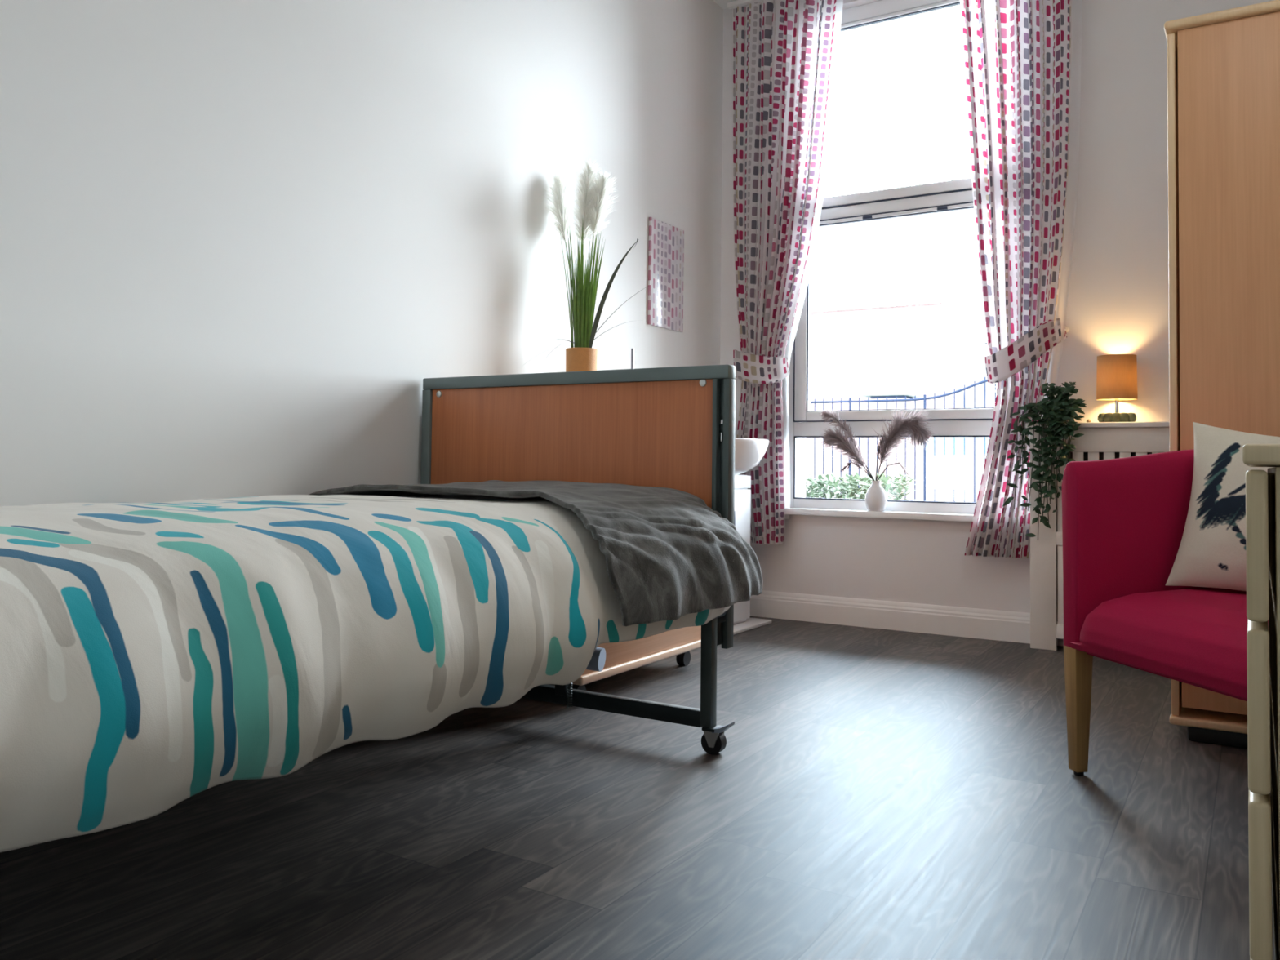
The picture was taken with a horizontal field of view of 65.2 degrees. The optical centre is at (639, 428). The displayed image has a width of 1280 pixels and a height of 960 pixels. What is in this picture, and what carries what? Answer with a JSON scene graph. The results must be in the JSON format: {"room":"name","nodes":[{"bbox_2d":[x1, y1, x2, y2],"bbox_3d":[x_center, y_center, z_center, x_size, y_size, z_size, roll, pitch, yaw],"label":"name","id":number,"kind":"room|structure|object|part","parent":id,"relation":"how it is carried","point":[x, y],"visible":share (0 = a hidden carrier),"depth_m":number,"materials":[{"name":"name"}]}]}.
{"room":"care facility","nodes":[
{"label":"care facility","id":0,"kind":"room"},
{"bbox_2d":[0,0,723,506],"bbox_3d":[-0.873,-0.637,2.748,0.150,2.800,5.118,-1,-2,32],"label":"wall","id":1,"kind":"structure","parent":0,"point":[241,241],"depth_m":2.61,"materials":[{"name":"paint"}]},
{"bbox_2d":[647,217,684,332],"bbox_3d":[0.110,-0.636,4.192,0.011,0.440,0.278,-1,-2,32],"label":"print","id":2,"kind":"object","parent":1,"relation":"attached to","point":[666,241],"visible":1,"depth_m":4.18},
{"bbox_2d":[0,616,1275,959],"bbox_3d":[0.307,0.811,1.961,2.963,0.120,5.118,-1,-2,32],"label":"floor","id":3,"kind":"structure","parent":0,"point":[872,793],"depth_m":1.81,"materials":[{"name":"laminate"}]},
{"bbox_2d":[420,364,735,755],"bbox_3d":[-0.725,0.273,1.804,1.047,0.920,2.090,-1,-2,32],"label":"bed","id":4,"kind":"object","parent":3,"relation":"on","point":[674,427],"visible":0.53,"depth_m":2.59,"materials":[{"name":"paint"}]},
{"bbox_2d":[0,493,730,852],"bbox_3d":[-0.707,0.286,1.771,1.112,0.313,1.977,-1,-2,32],"label":"duvet","id":5,"kind":"object","parent":4,"relation":"on","point":[154,657],"visible":0.83,"depth_m":1.25,"materials":[{"name":"fabric"}]},
{"bbox_2d":[308,480,762,626],"bbox_3d":[-0.341,0.254,2.369,1.175,0.252,0.633,-1,-2,32],"label":"throw blanket","id":6,"kind":"object","parent":5,"relation":"on","point":[669,556],"visible":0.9,"depth_m":2.08,"materials":[{"name":"grey fabric"}]},
{"bbox_3d":[-0.621,0.208,2.944,0.032,0.641,0.040,-1,-2,32],"label":"foot post","id":7,"kind":"part","parent":4,"relation":"part of","materials":[{"name":"metal"}]},
{"bbox_3d":[-0.212,0.112,2.693,0.928,0.456,0.018,-1,-2,32],"label":"foot panel","id":8,"kind":"part","parent":4,"relation":"part of","materials":[{"name":"brown wood"}]},
{"bbox_3d":[-0.203,-0.133,2.702,1.003,0.034,0.042,-1,-2,32],"label":"foot rail","id":9,"kind":"part","parent":4,"relation":"part of","materials":[{"name":"metal"}]},
{"bbox_3d":[0.163,0.561,2.364,0.030,0.285,0.030,-1,-2,32],"label":"leg","id":10,"kind":"part","parent":4,"relation":"part of","materials":[{"name":"paint"}]},
{"bbox_3d":[0.168,0.714,2.354,0.037,0.030,0.042,-1,-2,32],"label":"castor plate","id":11,"kind":"part","parent":4,"relation":"part of","materials":[{"name":"paint"}]},
{"bbox_3d":[0.202,0.206,2.438,0.044,0.651,0.040,-1,-2,32],"label":"foot post","id":12,"kind":"part","parent":4,"relation":"part of","materials":[{"name":"metal"}]},
{"bbox_2d":[569,625,701,690],"bbox_3d":[-0.160,0.347,3.192,0.486,0.882,0.754,-1,-2,32],"label":"rail","id":13,"kind":"object","parent":3,"relation":"on","point":[623,656],"visible":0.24,"depth_m":3.04,"materials":[{"name":"brown wood"}]},
{"bbox_2d":[524,158,653,371],"bbox_3d":[-0.179,-0.505,3.374,0.395,0.832,0.298,0,-2,17],"label":"potted grass","id":14,"kind":"object","parent":13,"relation":"on","point":[580,357],"depth_m":3.40,"materials":[{"name":"green plant"}]},
{"bbox_3d":[-0.239,-0.498,3.457,0.082,0.493,0.004,-1,-2,32],"label":"stem","id":15,"kind":"part","parent":14,"relation":"part of","materials":[{"name":"green plant"}]},
{"bbox_2d":[565,346,597,371],"bbox_3d":[-0.201,-0.179,3.420,0.108,0.183,0.108,-1,-2,32],"label":"pot","id":16,"kind":"object","parent":14,"relation":"attached to","point":[577,358],"depth_m":3.38,"materials":[{"name":"ceramic"}]},
{"bbox_2d":[631,348,634,368],"bbox_3d":[-0.025,-0.176,3.313,0.008,0.175,0.010,-1,-2,32],"label":"rod","id":17,"kind":"object","parent":13,"relation":"on","point":[632,349],"visible":0.44,"depth_m":3.31,"materials":[{"name":"metal"}]},
{"bbox_3d":[-0.170,0.711,3.182,0.474,0.025,0.730,-1,-2,32],"label":"rail","id":18,"kind":"part","parent":13,"relation":"part of","materials":[{"name":"brown wood"}]},
{"bbox_2d":[733,437,772,635],"bbox_3d":[0.300,0.375,4.067,0.447,0.895,0.665,-1,-2,32],"label":"vanity unit","id":19,"kind":"object","parent":3,"relation":"on","point":[748,452],"visible":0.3,"depth_m":4.12,"materials":[{"name":"white ceramic"}]},
{"bbox_3d":[0.321,0.520,4.007,0.018,0.542,0.527,-1,-2,32],"label":"door","id":20,"kind":"part","parent":19,"relation":"part of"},
{"bbox_3d":[0.325,0.218,4.017,0.018,0.053,0.527,-1,-2,32],"label":"panel","id":21,"kind":"part","parent":19,"relation":"part of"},
{"bbox_2d":[734,437,768,475],"bbox_3d":[0.286,0.133,4.048,0.447,0.178,0.570,-1,-2,32],"label":"basin","id":22,"kind":"object","parent":19,"relation":"in","point":[748,452],"depth_m":3.90,"materials":[{"name":"white ceramic"}]},
{"bbox_3d":[0.256,0.815,4.076,0.316,0.014,0.665,-1,-2,32],"label":"plate","id":23,"kind":"part","parent":19,"relation":"part of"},
{"bbox_2d":[1025,421,1169,650],"bbox_3d":[1.913,0.402,3.562,1.002,0.846,0.140,-1,-2,32],"label":"radiator cover","id":24,"kind":"object","parent":3,"relation":"on","point":[1100,441],"visible":0.09,"depth_m":3.73,"materials":[{"name":"paint"}]},
{"bbox_2d":[1002,382,1086,540],"bbox_3d":[1.520,0.124,3.748,0.283,0.591,0.222,-1,-2,32],"label":"trailing plant","id":25,"kind":"object","parent":24,"relation":"on","point":[1059,411],"visible":1,"depth_m":3.70,"materials":[{"name":"green plant"}]},
{"bbox_2d":[1025,421,1169,428],"bbox_3d":[1.918,-0.011,3.576,1.002,0.019,0.139,-1,-2,32],"label":"shelf","id":26,"kind":"object","parent":24,"relation":"attached to","point":[1086,424],"depth_m":3.61,"materials":[{"name":"white paint"}]},
{"bbox_2d":[1096,354,1137,422],"bbox_3d":[1.752,-0.143,3.678,0.137,0.245,0.137,-1,-2,32],"label":"table lamp","id":27,"kind":"object","parent":24,"relation":"on","point":[1116,374],"visible":0.92,"depth_m":3.63,"materials":[{"name":"orange fabric"}]},
{"bbox_3d":[1.751,-0.094,3.676,0.012,0.091,0.012,-1,-2,32],"label":"stem","id":28,"kind":"part","parent":27,"relation":"part of","materials":[{"name":"silver metal"}]},
{"bbox_3d":[1.752,-0.185,3.679,0.137,0.161,0.137,-1,-2,32],"label":"lamp shade","id":29,"kind":"part","parent":27,"relation":"part of","materials":[{"name":"fabric"}]},
{"bbox_2d":[1062,448,1247,775],"bbox_3d":[1.277,0.399,1.978,0.579,0.729,0.670,1,-2,-12],"label":"armchair","id":30,"kind":"object","parent":3,"relation":"on","point":[1124,519],"visible":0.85,"depth_m":2.21,"materials":[{"name":"fabric"}]},
{"bbox_3d":[0.975,0.622,2.226,0.045,0.277,0.045,1,-2,-12],"label":"leg","id":31,"kind":"part","parent":30,"relation":"part of","materials":[{"name":"brown wood"}]},
{"bbox_3d":[1.176,0.269,2.274,0.448,0.451,0.056,1,-2,-12],"label":"arm","id":32,"kind":"part","parent":30,"relation":"part of","materials":[{"name":"fabric"}]},
{"bbox_3d":[1.250,0.418,1.971,0.524,0.146,0.562,1,-2,-12],"label":"seat","id":33,"kind":"part","parent":30,"relation":"part of","materials":[{"name":"fabric"}]},
{"bbox_2d":[1165,422,1279,591],"bbox_3d":[1.365,0.186,2.113,0.447,0.408,0.155,-1,-3,39],"label":"cushion","id":34,"kind":"object","parent":30,"relation":"on","point":[1211,553],"visible":0.69,"depth_m":2.16,"materials":[{"name":"beige fabric"}]},
{"bbox_2d":[1164,0,1279,748],"bbox_3d":[1.822,-0.117,2.738,0.622,1.826,0.866,-1,-2,32],"label":"wardrobe","id":35,"kind":"object","parent":3,"relation":"on","point":[1224,66],"visible":0.77,"depth_m":2.49,"materials":[{"name":"brown wood"}]},
{"bbox_3d":[1.460,-0.139,2.715,0.018,1.734,0.416,-1,-2,32],"label":"door","id":36,"kind":"part","parent":35,"relation":"part of","materials":[{"name":"brown wood"}]},
{"bbox_3d":[1.811,0.745,2.710,0.615,0.020,0.854,-1,-2,32],"label":"rail","id":37,"kind":"part","parent":35,"relation":"part of","materials":[{"name":"brown wood"}]},
{"bbox_2d":[1242,444,1279,959],"bbox_3d":[0.976,0.379,1.134,0.490,0.704,0.800,-1,-2,32],"label":"dresser","id":38,"kind":"object","parent":3,"relation":"on","point":[1262,488],"visible":1,"depth_m":0.93,"materials":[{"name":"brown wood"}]},
{"bbox_3d":[0.779,0.124,1.265,0.018,0.142,0.778,-1,-2,32],"label":"drawer","id":39,"kind":"part","parent":38,"relation":"part of","materials":[{"name":"brown wood"}]},
{"bbox_3d":[0.777,0.278,1.259,0.018,0.152,0.778,-1,-2,32],"label":"drawer","id":40,"kind":"part","parent":38,"relation":"part of","materials":[{"name":"brown wood"}]},
{"bbox_3d":[0.776,0.434,1.254,0.018,0.147,0.778,-1,-2,32],"label":"drawer","id":41,"kind":"part","parent":38,"relation":"part of","materials":[{"name":"brown wood"}]},
{"bbox_2d":[712,0,737,9],"bbox_3d":[0.342,-2.107,2.061,2.963,0.120,5.118,-1,-2,32],"label":"ceiling","id":42,"kind":"structure","parent":0,"point":[722,3],"depth_m":4.61,"materials":[{"name":"paint"}]},
{"bbox_2d":[720,0,1274,646],"bbox_3d":[1.586,-0.562,4.062,2.663,2.800,0.300,-1,-2,32],"label":"wall","id":43,"kind":"structure","parent":0,"point":[1118,298],"depth_m":3.81,"materials":[{"name":"paint"}]},
{"bbox_2d":[727,0,764,8],"bbox_3d":[1.076,-1.943,4.214,1.550,0.022,0.073,-1,-2,32],"label":"rail","id":44,"kind":"object","parent":43,"relation":"attached to","point":[735,4],"visible":0.88,"depth_m":4.56,"materials":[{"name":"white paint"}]},
{"bbox_2d":[732,0,843,544],"bbox_3d":[0.625,-0.703,4.376,0.512,2.411,0.171,-1,-2,32],"label":"window curtain","id":45,"kind":"object","parent":44,"relation":"hanging from","point":[785,52],"visible":0.96,"depth_m":4.37,"materials":[{"name":"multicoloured fabric"}]},
{"bbox_2d":[960,0,1081,558],"bbox_3d":[1.454,-0.711,3.853,0.460,2.411,0.162,0,-2,24],"label":"window curtain","id":46,"kind":"object","parent":44,"relation":"hanging from","point":[1022,59],"visible":0.92,"depth_m":3.84,"materials":[{"name":"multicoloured fabric"}]},
{"bbox_2d":[784,506,973,522],"bbox_3d":[1.090,0.362,4.154,1.140,0.028,0.112,-1,-2,32],"label":"window sill","id":47,"kind":"structure","parent":43,"relation":"attached to","point":[792,511],"depth_m":4.15,"materials":[{"name":"paint"}]},
{"bbox_2d":[818,404,934,511],"bbox_3d":[0.975,0.120,4.170,0.513,0.452,0.192,-1,-2,32],"label":"pampas vase","id":48,"kind":"object","parent":47,"relation":"on","point":[876,497],"visible":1,"depth_m":4.16,"materials":[{"name":"white ceramic"}]},
{"bbox_3d":[0.894,0.085,4.262,0.229,0.297,0.006,-1,-2,32],"label":"stem","id":49,"kind":"part","parent":48,"relation":"part of","materials":[{"name":"brown plant"}]},
{"bbox_3d":[0.920,0.188,4.208,0.142,0.088,0.011,0,-2,11],"label":"stem","id":50,"kind":"part","parent":48,"relation":"part of","materials":[{"name":"brown plant"}]},
{"bbox_3d":[0.995,0.133,4.177,0.011,0.196,0.052,1,-2,-22],"label":"stem","id":51,"kind":"part","parent":48,"relation":"part of","materials":[{"name":"brown plant"}]},
{"bbox_3d":[1.063,0.106,4.129,0.209,0.247,0.011,-1,-3,43],"label":"stem","id":52,"kind":"part","parent":48,"relation":"part of","materials":[{"name":"brown plant"}]},
{"bbox_3d":[1.041,0.187,4.144,0.154,0.088,0.009,-1,-3,45],"label":"stem","id":53,"kind":"part","parent":48,"relation":"part of","materials":[{"name":"brown plant"}]},
{"bbox_2d":[750,590,1030,644],"bbox_3d":[0.938,0.779,4.217,1.375,0.115,0.020,-1,-2,32],"label":"baseboard","id":54,"kind":"structure","parent":43,"relation":"attached to","point":[966,622],"depth_m":4.13,"materials":[{"name":"white paint"}]},
{"bbox_2d":[788,0,994,514],"bbox_3d":[1.143,-0.737,4.257,1.100,2.228,0.077,-1,-2,32],"label":"window","id":55,"kind":"structure","parent":43,"relation":"in","point":[956,195],"depth_m":4.31,"materials":[{"name":"plastic"}]},
{"bbox_3d":[1.138,-0.476,4.245,1.006,0.884,0.066,-1,-2,32],"label":"casement sash","id":56,"kind":"part","parent":55,"relation":"part of","materials":[{"name":"glass"}]},
{"bbox_3d":[1.149,-1.380,4.276,1.006,0.802,0.066,-1,-2,32],"label":"casement sash","id":57,"kind":"part","parent":55,"relation":"part of","materials":[{"name":"glass"}]},
{"bbox_3d":[1.151,-1.392,4.280,0.904,0.747,0.004,-1,-2,32],"label":"pane","id":58,"kind":"part","parent":55,"relation":"part of","materials":[{"name":"clear glass"}]},
{"label":"outside","id":59,"kind":"structure","parent":0,"visible":0},
{"bbox_3d":[2.240,1.109,11.264,24.000,0.010,3.600,-1,-2,32],"label":"lawn","id":60,"kind":"structure","parent":59,"visible":0},
{"bbox_2d":[805,471,919,500],"bbox_3d":[1.823,0.777,11.399,2.540,0.667,1.144,-1,-2,32],"label":"hedge","id":61,"kind":"object","parent":60,"relation":"on","point":[850,487],"visible":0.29,"depth_m":10.87,"materials":[{"name":"green plant"}]},
{"bbox_2d":[805,377,995,502],"bbox_3d":[2.964,0.256,12.264,6.600,1.760,0.032,-1,-2,32],"label":"railing","id":62,"kind":"object","parent":60,"relation":"on","point":[924,398],"visible":0.26,"depth_m":11.98,"materials":[{"name":"blue metal"}]},
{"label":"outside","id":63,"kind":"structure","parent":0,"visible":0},
{"bbox_2d":[806,483,971,502],"bbox_3d":[15.238,2.109,34.300,70.000,0.100,65.500,-1,-2,32],"label":"pavement","id":64,"kind":"structure","parent":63,"point":[939,493],"depth_m":24.11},
{"bbox_2d":[861,389,920,500],"bbox_3d":[3.380,0.342,13.473,0.640,1.680,0.620,-1,-2,32],"label":"gate pier","id":65,"kind":"structure","parent":64,"relation":"on","point":[882,394],"depth_m":13.28,"materials":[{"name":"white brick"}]},
{"bbox_2d":[806,239,994,483],"bbox_3d":[5.786,-2.424,40.950,15.800,9.150,8.400,-1,-2,32],"label":"building","id":66,"kind":"structure","parent":64,"relation":"on","point":[856,350],"depth_m":35.56,"materials":[{"name":"stone"}]},
{"bbox_3d":[8.135,-2.327,34.937,1.100,1.200,0.030,-1,-2,32],"label":"pane","id":67,"kind":"part","parent":66,"relation":"part of","materials":[{"name":"glass"}]},
{"bbox_2d":[859,146,989,502],"bbox_3d":[4.756,-1.466,13.564,3.513,5.354,1.338,-1,-2,32],"label":"bare tree","id":68,"kind":"object","parent":64,"relation":"on","point":[980,402],"visible":0.56,"depth_m":13.51,"materials":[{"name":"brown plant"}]},
{"bbox_2d":[860,436,989,489],"bbox_3d":[6.320,0.716,18.956,3.900,1.380,1.660,-1,-2,32],"label":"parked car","id":69,"kind":"object","parent":64,"relation":"on","point":[959,442],"visible":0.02,"depth_m":18.45,"materials":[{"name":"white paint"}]}
]}

